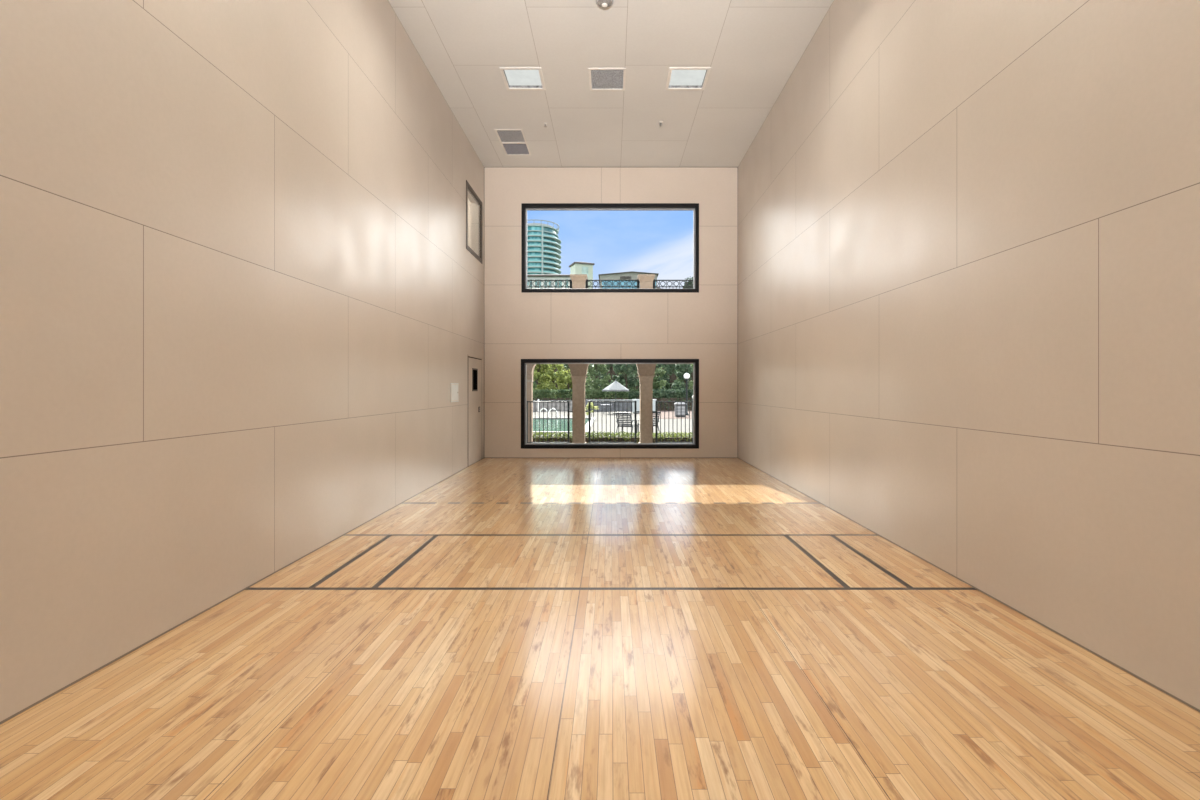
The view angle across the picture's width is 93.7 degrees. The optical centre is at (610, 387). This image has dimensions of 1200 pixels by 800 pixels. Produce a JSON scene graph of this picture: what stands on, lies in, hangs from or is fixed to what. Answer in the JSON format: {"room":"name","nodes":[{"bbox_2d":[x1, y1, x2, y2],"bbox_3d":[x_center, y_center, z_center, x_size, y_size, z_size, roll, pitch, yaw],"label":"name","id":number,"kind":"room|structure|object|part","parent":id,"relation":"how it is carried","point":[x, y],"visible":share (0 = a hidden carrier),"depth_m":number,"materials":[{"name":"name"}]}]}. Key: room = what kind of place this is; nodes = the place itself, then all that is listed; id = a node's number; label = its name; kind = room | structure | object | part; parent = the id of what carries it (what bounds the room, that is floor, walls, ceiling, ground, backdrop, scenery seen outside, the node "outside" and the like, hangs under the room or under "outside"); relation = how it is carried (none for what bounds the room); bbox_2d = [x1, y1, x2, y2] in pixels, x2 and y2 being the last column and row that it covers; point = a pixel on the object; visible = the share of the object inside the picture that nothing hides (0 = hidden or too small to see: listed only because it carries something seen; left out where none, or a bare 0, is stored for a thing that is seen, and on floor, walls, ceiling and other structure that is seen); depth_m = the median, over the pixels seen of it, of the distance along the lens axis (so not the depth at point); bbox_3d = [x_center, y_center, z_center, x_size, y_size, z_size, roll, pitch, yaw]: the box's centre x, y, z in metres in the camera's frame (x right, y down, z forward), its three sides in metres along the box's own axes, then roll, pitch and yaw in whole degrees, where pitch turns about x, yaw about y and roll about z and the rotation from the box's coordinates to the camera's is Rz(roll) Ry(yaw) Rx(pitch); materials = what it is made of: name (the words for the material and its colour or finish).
{"room":"sports hall","nodes":[
{"label":"sports hall","id":0,"kind":"room"},
{"bbox_2d":[0,0,483,723],"bbox_3d":[-2.745,-1.567,5.575,0.220,6.037,12.630,0,0,0],"label":"wall","id":1,"kind":"structure","parent":0,"point":[242,290],"depth_m":3.67,"materials":[{"name":"beige paint"}]},
{"bbox_2d":[450,383,458,401],"bbox_3d":[-2.627,0.077,9.460,0.026,0.320,0.460,0,0,0],"label":"access panel","id":2,"kind":"object","parent":1,"relation":"attached to","point":[454,387],"visible":1,"depth_m":9.43,"materials":[{"name":"white metal"}]},
{"bbox_2d":[466,180,481,263],"bbox_3d":[-2.655,-3.158,10.855,0.060,1.250,1.270,0,0,0],"label":"window","id":3,"kind":"structure","parent":1,"relation":"in","point":[469,189],"depth_m":10.92,"materials":[{"name":"brown metal"}]},
{"bbox_2d":[468,354,481,465],"bbox_3d":[-2.631,0.415,10.895,0.028,2.066,1.110,0,0,0],"label":"door","id":4,"kind":"structure","parent":1,"relation":"in","point":[474,365],"depth_m":10.84,"materials":[{"name":"beige paint"}]},
{"bbox_3d":[-2.630,-0.158,10.860,0.006,0.400,0.360,0,0,0],"label":"vision panel","id":5,"kind":"part","parent":4,"relation":"part of","materials":[{"name":"black glass"}]},
{"bbox_3d":[-2.627,-0.158,10.860,0.012,0.440,0.400,0,0,0],"label":"vision panel frame","id":6,"kind":"part","parent":4,"relation":"part of","materials":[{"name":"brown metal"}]},
{"bbox_2d":[0,458,1199,799],"bbox_3d":[0.000,1.527,5.575,5.710,0.150,12.630,0,0,0],"label":"floor","id":7,"kind":"structure","parent":0,"point":[509,628],"depth_m":2.85,"materials":[{"name":"brown wood"}]},
{"bbox_2d":[388,0,833,166],"bbox_3d":[0.000,-4.710,5.575,5.710,0.250,12.630,0,0,0],"label":"ceiling","id":8,"kind":"structure","parent":0,"point":[751,48],"depth_m":8.07,"materials":[{"name":"beige paint"}]},
{"bbox_2d":[494,129,530,155],"bbox_3d":[-1.817,-4.596,10.520,0.505,0.038,1.120,0,0,0],"label":"ceiling vent","id":9,"kind":"object","parent":8,"relation":"in","point":[513,142],"visible":1,"depth_m":10.49,"materials":[{"name":"white metal"}]},
{"bbox_2d":[497,130,524,141],"bbox_3d":[-1.817,-4.591,10.245,0.435,0.012,0.500,0,0,0],"label":"grille","id":10,"kind":"object","parent":9,"relation":"attached to","point":[503,135],"depth_m":10.22,"materials":[{"name":"grey metal"}]},
{"bbox_2d":[503,144,528,153],"bbox_3d":[-1.817,-4.591,10.795,0.435,0.012,0.500,0,0,0],"label":"grille","id":11,"kind":"object","parent":9,"relation":"attached to","point":[508,148],"depth_m":10.77,"materials":[{"name":"grey metal"}]},
{"bbox_2d":[499,67,545,89],"bbox_3d":[-1.300,-4.620,8.345,0.600,0.090,0.600,0,0,0],"label":"ceiling light","id":12,"kind":"object","parent":8,"relation":"attached to","point":[515,78],"visible":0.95,"depth_m":8.38,"materials":[{"name":"white plastic"}]},
{"bbox_2d":[504,70,541,84],"bbox_3d":[-1.300,-4.630,8.345,0.520,0.010,0.520,0,0,0],"label":"diffuser","id":13,"kind":"object","parent":12,"relation":"attached to","point":[513,77],"depth_m":8.38,"materials":[{"name":"white plastic"}]},
{"bbox_2d":[596,0,613,7],"bbox_3d":[-0.075,-4.554,6.660,0.210,0.070,0.210,0,0,0],"label":"dome","id":14,"kind":"object","parent":8,"relation":"attached to","point":[601,3],"visible":1,"depth_m":6.64,"materials":[{"name":"white glass"}]},
{"bbox_2d":[588,68,625,90],"bbox_3d":[-0.056,-4.596,8.360,0.540,0.038,0.600,0,0,0],"label":"ceiling vent","id":15,"kind":"object","parent":8,"relation":"in","point":[600,79],"visible":1,"depth_m":8.36,"materials":[{"name":"white metal"}]},
{"bbox_2d":[591,70,622,88],"bbox_3d":[-0.056,-4.591,8.360,0.470,0.012,0.530,0,0,0],"label":"grille","id":16,"kind":"object","parent":15,"relation":"attached to","point":[600,79],"depth_m":8.36,"materials":[{"name":"grey metal"}]},
{"bbox_2d":[665,67,710,89],"bbox_3d":[1.133,-4.620,8.345,0.600,0.090,0.600,0,0,0],"label":"ceiling light","id":17,"kind":"object","parent":8,"relation":"attached to","point":[679,78],"visible":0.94,"depth_m":8.38,"materials":[{"name":"white plastic"}]},
{"bbox_2d":[669,70,705,84],"bbox_3d":[1.133,-4.630,8.345,0.520,0.010,0.520,0,0,0],"label":"diffuser","id":18,"kind":"object","parent":17,"relation":"attached to","point":[678,77],"depth_m":8.38,"materials":[{"name":"white plastic"}]},
{"bbox_2d":[484,167,737,457],"bbox_3d":[0.000,-1.567,11.780,5.270,6.037,0.220,0,0,0],"label":"wall","id":19,"kind":"structure","parent":0,"point":[703,325],"depth_m":11.67,"materials":[{"name":"beige paint"}]},
{"bbox_2d":[521,203,698,292],"bbox_3d":[-0.015,-2.905,11.749,3.683,1.847,0.182,0,0,0],"label":"window","id":20,"kind":"structure","parent":19,"relation":"in","point":[525,207],"depth_m":11.66,"materials":[{"name":"grey metal"}]},
{"bbox_2d":[521,359,698,448],"bbox_3d":[-0.022,0.327,11.749,3.696,1.857,0.182,0,0,0],"label":"window","id":21,"kind":"structure","parent":19,"relation":"in","point":[524,445],"depth_m":11.66,"materials":[{"name":"grey metal"}]},
{"bbox_2d":[738,0,1199,711],"bbox_3d":[2.745,-1.567,5.575,0.220,6.037,12.630,0,0,0],"label":"wall","id":22,"kind":"structure","parent":0,"point":[969,230],"depth_m":3.81,"materials":[{"name":"beige paint"}]},
{"bbox_3d":[0.000,1.805,13.170,14.000,0.695,2.560,0,0,0],"label":"floor","id":23,"kind":"structure","parent":0,"visible":0},
{"bbox_2d":[527,374,532,441],"bbox_3d":[-2.473,0.558,14.055,1.035,1.787,0.250,0,0,0],"label":"pier","id":24,"kind":"object","parent":23,"relation":"on","point":[529,376],"visible":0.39,"depth_m":13.95,"materials":[{"name":"beige paint"}]},
{"bbox_2d":[527,401,572,442],"bbox_3d":[-1.551,0.884,13.780,1.222,1.144,0.048,0,0,0],"label":"fence panel","id":25,"kind":"object","parent":23,"relation":"on","point":[569,411],"visible":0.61,"depth_m":13.77,"materials":[{"name":"black paint"}]},
{"bbox_3d":[-2.062,0.884,13.780,0.048,1.144,0.048,0,0,0],"label":"post","id":26,"kind":"part","parent":25,"relation":"part of","materials":[{"name":"metal"}]},
{"bbox_3d":[-1.551,0.338,13.780,1.022,0.028,0.036,0,0,0],"label":"rail","id":27,"kind":"part","parent":25,"relation":"part of","materials":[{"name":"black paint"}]},
{"bbox_3d":[-1.551,1.339,13.780,1.022,0.025,0.030,0,0,0],"label":"rail","id":28,"kind":"part","parent":25,"relation":"part of","materials":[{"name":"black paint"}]},
{"bbox_3d":[-1.040,0.884,13.780,0.048,1.144,0.048,0,0,0],"label":"post","id":29,"kind":"part","parent":25,"relation":"part of","materials":[{"name":"black metal"}]},
{"bbox_2d":[570,374,586,442],"bbox_3d":[-0.800,0.554,14.000,0.392,1.805,0.392,0,0,0],"label":"column","id":30,"kind":"structure","parent":23,"relation":"on","point":[578,380],"depth_m":13.85,"materials":[{"name":"beige paint"}]},
{"bbox_2d":[585,401,639,442],"bbox_3d":[0.036,0.884,13.780,1.327,1.144,0.048,0,0,0],"label":"fence panel","id":31,"kind":"object","parent":23,"relation":"on","point":[635,402],"visible":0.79,"depth_m":13.77,"materials":[{"name":"black paint"}]},
{"bbox_3d":[-0.527,0.884,13.780,0.048,1.144,0.048,0,0,0],"label":"post","id":32,"kind":"part","parent":31,"relation":"part of","materials":[{"name":"metal"}]},
{"bbox_3d":[0.036,0.338,13.780,1.127,0.028,0.036,0,0,0],"label":"rail","id":33,"kind":"part","parent":31,"relation":"part of","materials":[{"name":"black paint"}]},
{"bbox_3d":[0.036,1.339,13.780,1.127,0.025,0.030,0,0,0],"label":"rail","id":34,"kind":"part","parent":31,"relation":"part of","materials":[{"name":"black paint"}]},
{"bbox_3d":[0.600,0.884,13.780,0.048,1.144,0.048,0,0,0],"label":"post","id":35,"kind":"part","parent":31,"relation":"part of","materials":[{"name":"black metal"}]},
{"bbox_2d":[638,374,654,442],"bbox_3d":[0.873,0.554,14.000,0.392,1.805,0.392,0,0,0],"label":"column","id":36,"kind":"structure","parent":23,"relation":"on","point":[645,380],"depth_m":13.85,"materials":[{"name":"beige paint"}]},
{"bbox_2d":[527,364,655,374],"bbox_3d":[0.000,-0.918,14.000,14.000,1.160,0.320,0,0,0],"label":"wall","id":37,"kind":"structure","parent":36,"relation":"on","point":[574,368],"depth_m":13.84,"materials":[{"name":"beige paint"}]},
{"bbox_3d":[0.000,-1.573,13.055,14.000,0.150,2.330,0,0,0],"label":"terrace","id":38,"kind":"object","parent":37,"relation":"on","visible":0},
{"bbox_2d":[527,279,571,288],"bbox_3d":[-1.635,-2.173,14.000,1.340,1.050,0.044,0,0,0],"label":"terrace railing","id":39,"kind":"object","parent":38,"relation":"on","point":[570,280],"visible":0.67,"depth_m":13.99,"materials":[{"name":"metal"}]},
{"bbox_3d":[-1.635,-2.680,14.000,1.340,0.025,0.040,0,0,0],"label":"rail","id":40,"kind":"part","parent":39,"relation":"part of","materials":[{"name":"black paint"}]},
{"bbox_3d":[-1.635,-2.517,14.000,1.340,0.018,0.030,0,0,0],"label":"rail","id":41,"kind":"part","parent":39,"relation":"part of","materials":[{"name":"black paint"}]},
{"bbox_2d":[570,274,587,288],"bbox_3d":[-0.800,-2.218,14.000,0.424,1.140,0.424,0,0,0],"label":"pillar","id":42,"kind":"structure","parent":38,"relation":"on","point":[578,280],"depth_m":13.84,"materials":[{"name":"paint"}]},
{"bbox_2d":[585,279,638,288],"bbox_3d":[0.036,-2.173,14.000,1.343,1.050,0.044,0,0,0],"label":"terrace railing","id":43,"kind":"object","parent":38,"relation":"on","point":[587,280],"visible":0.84,"depth_m":13.98,"materials":[{"name":"metal"}]},
{"bbox_3d":[0.036,-2.517,14.000,1.343,0.018,0.030,0,0,0],"label":"rail","id":44,"kind":"part","parent":43,"relation":"part of","materials":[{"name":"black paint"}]},
{"bbox_3d":[0.036,-2.680,14.000,1.343,0.025,0.040,0,0,0],"label":"rail","id":45,"kind":"part","parent":43,"relation":"part of","materials":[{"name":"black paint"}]},
{"bbox_2d":[637,274,654,288],"bbox_3d":[0.873,-2.218,14.000,0.424,1.140,0.424,0,0,0],"label":"pillar","id":46,"kind":"structure","parent":38,"relation":"on","point":[645,280],"depth_m":13.84,"materials":[{"name":"paint"}]},
{"bbox_2d":[653,279,692,288],"bbox_3d":[1.710,-2.173,14.000,1.345,1.050,0.044,0,0,0],"label":"terrace railing","id":47,"kind":"object","parent":38,"relation":"on","point":[654,280],"visible":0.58,"depth_m":13.98,"materials":[{"name":"metal"}]},
{"bbox_3d":[1.710,-2.680,14.000,1.345,0.025,0.040,0,0,0],"label":"rail","id":48,"kind":"part","parent":47,"relation":"part of","materials":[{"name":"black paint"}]},
{"bbox_3d":[1.710,-2.517,14.000,1.345,0.018,0.030,0,0,0],"label":"rail","id":49,"kind":"part","parent":47,"relation":"part of","materials":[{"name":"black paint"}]},
{"bbox_2d":[652,401,692,442],"bbox_3d":[1.568,0.884,13.780,1.108,1.144,0.048,0,0,0],"label":"fence panel","id":50,"kind":"object","parent":23,"relation":"on","point":[656,402],"visible":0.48,"depth_m":13.77,"materials":[{"name":"black paint"}]},
{"bbox_3d":[1.114,0.884,13.780,0.048,1.144,0.048,0,0,0],"label":"post","id":51,"kind":"part","parent":50,"relation":"part of","materials":[{"name":"metal"}]},
{"bbox_3d":[1.568,0.338,13.780,0.908,0.028,0.036,0,0,0],"label":"rail","id":52,"kind":"part","parent":50,"relation":"part of","materials":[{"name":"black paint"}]},
{"bbox_3d":[1.568,1.339,13.780,0.908,0.025,0.030,0,0,0],"label":"rail","id":53,"kind":"part","parent":50,"relation":"part of","materials":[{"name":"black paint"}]},
{"bbox_3d":[2.022,0.884,13.780,0.048,1.144,0.048,0,0,0],"label":"post","id":54,"kind":"part","parent":50,"relation":"part of","materials":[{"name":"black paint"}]},
{"bbox_3d":[-4.485,-3.098,10.750,0.100,2.500,3.100,0,0,0],"label":"wall","id":55,"kind":"structure","parent":0,"visible":0},
{"bbox_2d":[468,199,470,247],"bbox_3d":[-3.645,-3.098,10.750,1.580,2.700,3.300,0,0,0],"label":"trim","id":56,"kind":"structure","parent":55,"relation":"attached to","point":[469,202],"depth_m":12.30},
{"label":"outside","id":57,"kind":"structure","parent":0,"visible":0},
{"bbox_3d":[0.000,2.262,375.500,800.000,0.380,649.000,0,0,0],"label":"ground","id":58,"kind":"structure","parent":57,"visible":0},
{"bbox_2d":[533,364,551,391],"bbox_3d":[-6.691,-0.547,53.209,2.250,5.407,2.372,0,0,-26],"label":"tree","id":59,"kind":"object","parent":58,"relation":"on","point":[541,369],"visible":0.62,"depth_m":52.94,"materials":[{"name":"green plant"}]},
{"bbox_2d":[527,220,560,273],"bbox_3d":[-42.913,-46.431,330.000,27.400,96.965,26.400,0,0,0],"label":"glass tower","id":60,"kind":"structure","parent":58,"relation":"on","point":[543,243],"depth_m":319.01,"materials":[{"name":"glass"}]},
{"bbox_3d":[-43.413,-86.573,330.000,26.200,0.800,26.200,0,0,0],"label":"balustrade","id":61,"kind":"part","parent":60,"relation":"part of","materials":[{"name":"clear glass"}]},
{"bbox_3d":[-43.413,-83.628,330.000,26.200,0.800,26.200,0,0,0],"label":"balustrade","id":62,"kind":"part","parent":60,"relation":"part of","materials":[{"name":"clear glass"}]},
{"bbox_3d":[-43.413,-80.683,330.000,26.200,0.800,26.200,0,0,0],"label":"balustrade","id":63,"kind":"part","parent":60,"relation":"part of","materials":[{"name":"clear glass"}]},
{"bbox_3d":[-43.413,-77.738,330.000,26.200,0.800,26.200,0,0,0],"label":"balustrade","id":64,"kind":"part","parent":60,"relation":"part of","materials":[{"name":"clear glass"}]},
{"bbox_3d":[-43.413,-74.793,330.000,26.200,0.800,26.200,0,0,0],"label":"balustrade","id":65,"kind":"part","parent":60,"relation":"part of","materials":[{"name":"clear glass"}]},
{"bbox_3d":[-43.413,-71.848,330.000,26.200,0.800,26.200,0,0,0],"label":"balustrade","id":66,"kind":"part","parent":60,"relation":"part of","materials":[{"name":"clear glass"}]},
{"bbox_3d":[-43.413,-68.903,330.000,26.200,0.800,26.200,0,0,0],"label":"balustrade","id":67,"kind":"part","parent":60,"relation":"part of","materials":[{"name":"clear glass"}]},
{"bbox_3d":[-43.413,-65.958,330.000,26.200,0.800,26.200,0,0,0],"label":"balustrade","id":68,"kind":"part","parent":60,"relation":"part of","materials":[{"name":"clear glass"}]},
{"bbox_2d":[533,389,571,410],"bbox_3d":[-6.020,1.081,51.399,5.185,2.074,0.940,0,0,0],"label":"shrub border","id":69,"kind":"object","parent":58,"relation":"on","point":[537,395],"visible":0.41,"depth_m":51.15,"materials":[{"name":"green plant"}]},
{"bbox_3d":[-6.031,1.492,51.400,4.920,1.160,0.500,0,0,0],"label":"stem","id":70,"kind":"part","parent":69,"relation":"part of","materials":[{"name":"green plant"}]},
{"bbox_2d":[542,364,565,397],"bbox_3d":[-5.780,-0.766,57.463,2.949,5.844,2.718,0,0,0],"label":"tree","id":71,"kind":"object","parent":58,"relation":"on","point":[550,372],"visible":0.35,"depth_m":56.99,"materials":[{"name":"green plant"}]},
{"bbox_2d":[527,274,585,366],"bbox_3d":[-13.982,-10.487,117.000,16.849,25.078,15.400,0,0,0],"label":"block","id":72,"kind":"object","parent":58,"relation":"on","point":[529,276],"visible":0.08,"depth_m":109.94,"materials":[{"name":"beige concrete"}]},
{"bbox_2d":[553,364,569,385],"bbox_3d":[-4.831,-0.877,62.317,3.096,6.066,2.785,0,0,-33],"label":"tree","id":73,"kind":"object","parent":58,"relation":"on","point":[566,365],"visible":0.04,"depth_m":62.12,"materials":[{"name":"green plant"}]},
{"bbox_2d":[555,364,571,394],"bbox_3d":[-4.090,-0.658,53.372,2.173,5.629,2.732,0,0,39],"label":"tree","id":74,"kind":"object","parent":58,"relation":"on","point":[568,380],"visible":0.49,"depth_m":52.74,"materials":[{"name":"green plant"}]},
{"bbox_2d":[566,370,591,395],"bbox_3d":[-2.895,-0.855,57.723,2.933,6.023,2.589,0,0,-41],"label":"tree","id":75,"kind":"object","parent":58,"relation":"on","point":[587,385],"visible":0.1,"depth_m":58.10,"materials":[{"name":"green plant"}]},
{"bbox_2d":[569,262,594,366],"bbox_3d":[-6.713,-13.333,128.000,4.696,30.770,4.696,0,0,-20],"label":"stair turret","id":76,"kind":"object","parent":58,"relation":"on","point":[575,267],"visible":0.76,"depth_m":126.29,"materials":[{"name":"beige concrete"}]},
{"bbox_2d":[585,364,611,397],"bbox_3d":[-1.493,-0.647,53.416,2.708,5.606,2.690,0,0,42],"label":"tree","id":77,"kind":"object","parent":58,"relation":"on","point":[596,381],"visible":0.55,"depth_m":52.84,"materials":[{"name":"green plant"}]},
{"bbox_2d":[588,365,609,394],"bbox_3d":[-1.559,-0.902,62.423,3.045,6.117,3.000,0,0,0],"label":"tree","id":78,"kind":"object","parent":58,"relation":"on","point":[599,374],"visible":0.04,"depth_m":62.00,"materials":[{"name":"green plant"}]},
{"bbox_2d":[585,389,628,410],"bbox_3d":[-0.717,1.080,51.392,4.815,2.068,0.930,0,0,0],"label":"shrub border","id":79,"kind":"object","parent":58,"relation":"on","point":[604,396],"visible":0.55,"depth_m":51.15,"materials":[{"name":"green plant"}]},
{"bbox_3d":[-0.731,1.492,51.400,4.520,1.160,0.500,0,0,0],"label":"stem","id":80,"kind":"part","parent":79,"relation":"part of","materials":[{"name":"green plant"}]},
{"bbox_2d":[598,364,623,397],"bbox_3d":[0.146,-0.891,57.349,2.798,6.093,2.581,0,0,37],"label":"tree","id":81,"kind":"object","parent":58,"relation":"on","point":[614,377],"visible":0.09,"depth_m":57.38,"materials":[{"name":"green plant"}]},
{"bbox_2d":[543,364,692,399],"bbox_3d":[0.008,-0.622,66.595,48.323,5.569,1.590,0,0,0],"label":"trees","id":82,"kind":"object","parent":58,"relation":"on","point":[674,377],"visible":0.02,"depth_m":66.10,"materials":[{"name":"green plant"}]},
{"bbox_2d":[610,364,639,399],"bbox_3d":[1.300,-0.702,53.544,2.926,5.716,2.323,0,0,-33],"label":"tree","id":83,"kind":"object","parent":58,"relation":"on","point":[630,380],"visible":0.54,"depth_m":53.57,"materials":[{"name":"green plant"}]},
{"bbox_2d":[618,364,637,390],"bbox_3d":[1.560,-0.858,62.031,3.016,6.028,2.558,0,0,0],"label":"tree","id":84,"kind":"object","parent":58,"relation":"on","point":[631,388],"visible":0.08,"depth_m":61.39,"materials":[{"name":"green plant"}]},
{"bbox_2d":[598,271,658,288],"bbox_3d":[4.667,-14.467,157.950,16.000,33.039,17.100,0,0,0],"label":"block","id":85,"kind":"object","parent":58,"relation":"on","point":[631,275],"visible":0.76,"depth_m":150.01,"materials":[{"name":"concrete"}]},
{"bbox_2d":[629,365,639,399],"bbox_3d":[2.959,-0.829,57.762,2.540,5.971,3.146,0,0,0],"label":"tree","id":86,"kind":"object","parent":58,"relation":"on","point":[635,371],"visible":0.09,"depth_m":58.16,"materials":[{"name":"green plant"}]},
{"bbox_2d":[654,364,663,389],"bbox_3d":[4.977,-0.844,62.288,2.590,6.001,2.858,0,0,-24],"label":"tree","id":87,"kind":"object","parent":58,"relation":"on","point":[658,365],"visible":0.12,"depth_m":61.98,"materials":[{"name":"green plant"}]},
{"bbox_2d":[653,364,666,396],"bbox_3d":[4.059,-0.658,53.386,2.417,5.628,2.809,0,0,0],"label":"tree","id":88,"kind":"object","parent":58,"relation":"on","point":[656,384],"visible":0.2,"depth_m":52.58,"materials":[{"name":"green plant"}]},
{"bbox_2d":[659,364,683,397],"bbox_3d":[6.132,-0.723,57.402,3.055,5.758,2.538,0,0,-31],"label":"tree","id":89,"kind":"object","parent":58,"relation":"on","point":[671,369],"visible":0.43,"depth_m":57.33,"materials":[{"name":"green plant"}]},
{"bbox_2d":[653,389,692,410],"bbox_3d":[5.582,1.080,51.399,5.185,2.058,0.944,0,0,0],"label":"shrub border","id":90,"kind":"object","parent":58,"relation":"on","point":[665,395],"visible":0.56,"depth_m":51.15,"materials":[{"name":"green plant"}]},
{"bbox_3d":[5.574,1.492,51.400,4.920,1.160,0.500,0,0,0],"label":"stem","id":91,"kind":"part","parent":90,"relation":"part of","materials":[{"name":"green plant"}]},
{"bbox_2d":[671,364,692,396],"bbox_3d":[7.026,-0.610,53.182,2.676,5.533,2.500,0,0,0],"label":"tree","id":92,"kind":"object","parent":58,"relation":"on","point":[682,368],"visible":0.49,"depth_m":52.91,"materials":[{"name":"green plant"}]},
{"bbox_2d":[674,364,692,392],"bbox_3d":[8.296,-0.729,61.936,2.684,5.770,2.896,0,0,0],"label":"tree","id":93,"kind":"object","parent":58,"relation":"on","point":[691,364],"visible":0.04,"depth_m":62.09,"materials":[{"name":"green plant"}]},
{"bbox_2d":[683,276,692,288],"bbox_3d":[11.380,-6.351,75.162,4.402,17.014,5.624,0,0,0],"label":"tree","id":94,"kind":"object","parent":58,"relation":"on","point":[689,283],"visible":0.12,"depth_m":74.19,"materials":[{"name":"green plant"}]},
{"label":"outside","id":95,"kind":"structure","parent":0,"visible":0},
{"bbox_2d":[533,411,691,436],"bbox_3d":[0.000,2.202,33.175,80.000,0.300,35.650,0,0,0],"label":"pool deck","id":96,"kind":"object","parent":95,"point":[674,424],"visible":0.04,"depth_m":32.51,"materials":[{"name":"beige concrete"}]},
{"bbox_2d":[540,408,557,416],"bbox_3d":[-4.291,1.702,38.698,1.330,0.631,0.366,0,0,0],"label":"pool handrail","id":97,"kind":"object","parent":96,"relation":"on","point":[542,408],"visible":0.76,"depth_m":38.62,"materials":[{"name":"white metal"}]},
{"bbox_2d":[533,400,571,410],"bbox_3d":[-8.150,1.577,50.220,11.800,0.950,0.160,0,0,0],"label":"fence","id":98,"kind":"object","parent":96,"relation":"on","point":[556,405],"visible":0.21,"depth_m":50.19,"materials":[{"name":"silver metal"}]},
{"bbox_3d":[-8.150,1.127,50.200,11.700,0.050,0.120,0,0,0],"label":"cap rail","id":99,"kind":"part","parent":98,"relation":"part of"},
{"bbox_2d":[533,417,595,432],"bbox_3d":[-6.675,2.052,32.100,11.250,0.100,12.800,0,0,0],"label":"pool coping","id":100,"kind":"object","parent":96,"relation":"on","point":[591,418],"visible":0.22,"depth_m":34.65},
{"bbox_2d":[585,402,598,416],"bbox_3d":[-1.345,1.505,36.056,0.861,1.300,0.977,0,0,42],"label":"flowering shrub","id":101,"kind":"object","parent":96,"relation":"on","point":[591,403],"visible":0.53,"depth_m":36.08,"materials":[{"name":"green plant"}]},
{"bbox_2d":[585,400,631,410],"bbox_3d":[-0.175,1.542,49.620,4.150,1.020,0.160,0,0,0],"label":"fence","id":102,"kind":"object","parent":96,"relation":"on","point":[621,404],"visible":0.68,"depth_m":49.59,"materials":[{"name":"black metal"}]},
{"bbox_2d":[602,379,628,413],"bbox_3d":[0.384,0.672,45.000,2.033,2.760,2.033,0,0,11],"label":"patio umbrella","id":103,"kind":"object","parent":96,"relation":"on","point":[615,386],"visible":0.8,"depth_m":44.46,"materials":[{"name":"white fabric"}]},
{"bbox_2d":[616,412,637,431],"bbox_3d":[0.679,1.560,24.923,0.770,1.008,0.875,0,0,22],"label":"chair","id":104,"kind":"object","parent":96,"relation":"on","point":[620,416],"visible":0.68,"depth_m":24.67,"materials":[{"name":"black paint"}]},
{"bbox_2d":[632,399,656,412],"bbox_3d":[2.719,1.487,45.990,1.982,1.130,0.680,0,0,0],"label":"base cabinet","id":105,"kind":"object","parent":96,"relation":"on","point":[637,400],"visible":0.35,"depth_m":45.67,"materials":[{"name":"grey metal"}]},
{"bbox_3d":[2.249,1.482,45.688,0.881,0.900,0.027,0,0,0],"label":"door","id":106,"kind":"part","parent":105,"relation":"part of","materials":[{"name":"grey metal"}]},
{"bbox_2d":[638,412,659,431],"bbox_3d":[1.722,1.560,25.322,0.770,1.008,0.875,0,0,-21],"label":"chair","id":107,"kind":"object","parent":96,"relation":"on","point":[653,412],"visible":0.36,"depth_m":25.17,"materials":[{"name":"black paint"}]},
{"bbox_2d":[638,411,691,418],"bbox_3d":[21.100,2.054,44.000,37.800,0.035,13.000,0,0,0],"label":"strip","id":108,"kind":"object","parent":96,"relation":"on","point":[671,413],"visible":0.08,"depth_m":41.67,"materials":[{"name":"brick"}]},
{"bbox_2d":[674,402,686,416],"bbox_3d":[4.896,1.527,39.800,0.800,1.020,0.800,0,0,0],"label":"litter bin","id":109,"kind":"object","parent":108,"relation":"on","point":[677,404],"visible":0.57,"depth_m":39.41,"materials":[{"name":"grey metal"}]},
{"bbox_2d":[684,373,689,414],"bbox_3d":[5.660,0.433,42.000,0.450,3.208,0.450,0,0,0],"label":"globe lamp","id":110,"kind":"object","parent":108,"relation":"on","point":[686,375],"visible":0.96,"depth_m":41.94,"materials":[{"name":"white glass"}]},
{"bbox_3d":[5.660,0.678,42.000,0.320,2.718,0.320,0,0,0],"label":"post","id":111,"kind":"part","parent":110,"relation":"part of","materials":[{"name":"black metal"}]},
{"bbox_3d":[5.660,-0.881,42.000,0.450,0.450,0.450,0,0,0],"label":"globe","id":112,"kind":"part","parent":110,"relation":"part of"},
{"bbox_3d":[0.000,1.762,14.900,14.000,0.580,0.900,0,0,0],"label":"planter bed","id":113,"kind":"object","parent":96,"relation":"on","visible":0},
{"bbox_2d":[533,431,691,442],"bbox_3d":[0.000,1.319,14.851,9.051,0.360,0.667,0,0,0],"label":"hedge","id":114,"kind":"object","parent":113,"relation":"on","point":[673,437],"visible":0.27,"depth_m":14.65,"materials":[{"name":"green plant"}]},
{"bbox_3d":[0.000,1.395,14.850,8.920,0.194,0.400,0,0,0],"label":"stem","id":115,"kind":"part","parent":114,"relation":"part of","materials":[{"name":"green plant"}]},
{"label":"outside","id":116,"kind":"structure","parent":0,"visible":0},
{"bbox_2d":[533,419,587,430],"bbox_3d":[-6.675,2.222,32.100,10.650,0.220,12.200,0,0,0],"label":"pool water","id":117,"kind":"structure","parent":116,"point":[555,422],"depth_m":32.55,"materials":[{"name":"teal liquid"}]}
]}

